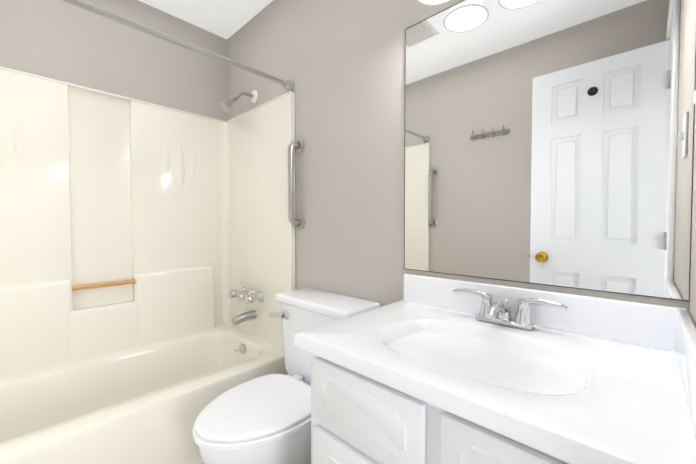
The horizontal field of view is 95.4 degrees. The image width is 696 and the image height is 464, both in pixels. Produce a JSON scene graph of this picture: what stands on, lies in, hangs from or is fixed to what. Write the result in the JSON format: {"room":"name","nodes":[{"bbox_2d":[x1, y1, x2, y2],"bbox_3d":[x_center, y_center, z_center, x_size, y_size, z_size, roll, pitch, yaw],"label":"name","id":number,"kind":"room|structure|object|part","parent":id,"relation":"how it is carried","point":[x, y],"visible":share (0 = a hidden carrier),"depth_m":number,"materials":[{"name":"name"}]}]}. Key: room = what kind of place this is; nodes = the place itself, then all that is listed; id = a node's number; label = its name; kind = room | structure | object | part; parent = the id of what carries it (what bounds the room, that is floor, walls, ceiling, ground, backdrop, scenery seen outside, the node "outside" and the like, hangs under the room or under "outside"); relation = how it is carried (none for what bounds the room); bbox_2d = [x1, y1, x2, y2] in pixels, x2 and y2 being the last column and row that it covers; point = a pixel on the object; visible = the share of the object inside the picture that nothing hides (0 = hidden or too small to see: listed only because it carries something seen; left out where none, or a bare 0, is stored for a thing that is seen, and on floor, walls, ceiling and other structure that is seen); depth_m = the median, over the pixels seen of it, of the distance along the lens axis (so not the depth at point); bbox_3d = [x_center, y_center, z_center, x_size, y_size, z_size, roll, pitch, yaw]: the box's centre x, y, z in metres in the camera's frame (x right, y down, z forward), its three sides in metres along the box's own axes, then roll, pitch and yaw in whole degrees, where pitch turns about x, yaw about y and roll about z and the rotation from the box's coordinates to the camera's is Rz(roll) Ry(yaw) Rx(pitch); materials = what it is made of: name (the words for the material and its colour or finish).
{"room":"bathroom","nodes":[
{"label":"bathroom","id":0,"kind":"room"},
{"bbox_2d":[0,0,227,120],"bbox_3d":[-1.423,-0.146,1.780,0.100,2.440,1.720,1,2,43],"label":"wall","id":1,"kind":"structure","parent":0,"point":[59,40],"depth_m":1.81,"materials":[{"name":"paint"}]},
{"bbox_2d":[139,0,272,38],"bbox_3d":[-0.146,-1.376,0.552,3.600,0.080,1.720,1,2,43],"label":"ceiling","id":2,"kind":"structure","parent":0,"point":[226,19],"depth_m":1.97,"materials":[{"name":"white paint"}]},
{"bbox_2d":[227,0,695,311],"bbox_3d":[0.445,-0.130,1.141,3.500,2.440,0.100,1,2,43],"label":"wall","id":3,"kind":"structure","parent":0,"point":[340,64],"depth_m":1.49,"materials":[{"name":"paint"}]},
{"bbox_2d":[60,0,293,91],"bbox_3d":[-0.839,-0.802,1.216,0.066,0.066,1.519,1,2,43],"label":"shower curtain rod","id":4,"kind":"object","parent":3,"relation":"attached to","point":[288,85],"visible":0.98,"depth_m":1.32,"materials":[{"name":"silver metal"}]},
{"bbox_2d":[219,90,257,111],"bbox_3d":[-0.678,-0.814,1.951,0.080,0.183,0.226,1,2,43],"label":"shower head","id":5,"kind":"object","parent":3,"relation":"attached to","point":[226,105],"visible":1,"depth_m":1.92},
{"bbox_2d":[288,138,304,229],"bbox_3d":[-0.288,-0.259,1.702,0.076,0.496,0.077,1,2,43],"label":"grab bar","id":6,"kind":"object","parent":3,"relation":"attached to","point":[298,146],"visible":1,"depth_m":1.68,"materials":[{"name":"silver metal"}]},
{"bbox_2d":[417,0,449,4],"bbox_3d":[0.453,-0.900,0.911,0.680,0.210,0.196,1,2,43],"label":"sconce","id":7,"kind":"object","parent":3,"relation":"attached to","point":[431,2],"visible":1,"depth_m":1.11,"materials":[{"name":"white glass"}]},
{"bbox_2d":[404,0,695,301],"bbox_3d":[0.513,-0.320,0.999,0.783,0.952,0.006,1,2,43],"label":"mirror","id":8,"kind":"object","parent":3,"relation":"attached to","point":[548,142],"visible":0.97,"depth_m":0.92,"materials":[{"name":"clear glass"}]},
{"bbox_2d":[689,83,695,325],"bbox_3d":[0.319,-0.105,0.149,0.100,2.440,1.520,1,2,43],"label":"wall","id":9,"kind":"structure","parent":0,"point":[692,308],"depth_m":0.71,"materials":[{"name":"paint"}]},
{"bbox_2d":[693,90,695,103],"bbox_3d":[0.666,-0.257,0.601,0.016,0.114,0.070,1,2,43],"label":"switch plate","id":10,"kind":"object","parent":9,"relation":"attached to","point":[694,97],"visible":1,"depth_m":0.60,"materials":[{"name":"white plastic"}]},
{"bbox_3d":[-0.146,1.133,0.615,3.600,0.060,1.720,1,2,43],"label":"floor","id":11,"kind":"structure","parent":0,"visible":0},
{"bbox_2d":[0,66,295,463],"bbox_3d":[-1.090,0.161,1.475,0.807,1.841,1.514,1,2,43],"label":"shower","id":12,"kind":"object","parent":11,"relation":"on","point":[147,262],"visible":0.96,"depth_m":1.74,"materials":[{"name":"beige plastic"}]},
{"bbox_2d":[193,288,380,463],"bbox_3d":[-0.274,0.694,1.290,0.516,0.784,0.681,1,2,43],"label":"toilet","id":13,"kind":"object","parent":11,"relation":"on","point":[265,419],"visible":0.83,"depth_m":1.17,"materials":[{"name":"white ceramic"}]},
{"bbox_3d":[-0.329,0.667,1.212,0.399,0.043,0.493,1,2,43],"label":"seat","id":14,"kind":"part","parent":13,"relation":"part of","materials":[{"name":"white plastic"}]},
{"bbox_3d":[-0.335,0.392,1.508,0.120,0.041,0.045,1,2,43],"label":"flush lever","id":15,"kind":"part","parent":13,"relation":"part of","materials":[{"name":"silver metal"}]},
{"bbox_2d":[294,274,695,463],"bbox_3d":[0.325,0.638,0.817,0.774,0.921,0.557,1,2,43],"label":"bathroom vanity","id":16,"kind":"object","parent":11,"relation":"on","point":[431,370],"visible":1,"depth_m":0.70,"materials":[{"name":"white paint"}]},
{"bbox_2d":[453,288,567,329],"bbox_3d":[0.390,0.298,0.866,0.316,0.224,0.283,1,2,43],"label":"faucet","id":17,"kind":"object","parent":16,"relation":"on","point":[487,318],"depth_m":0.93,"materials":[{"name":"silver metal"}]}
]}

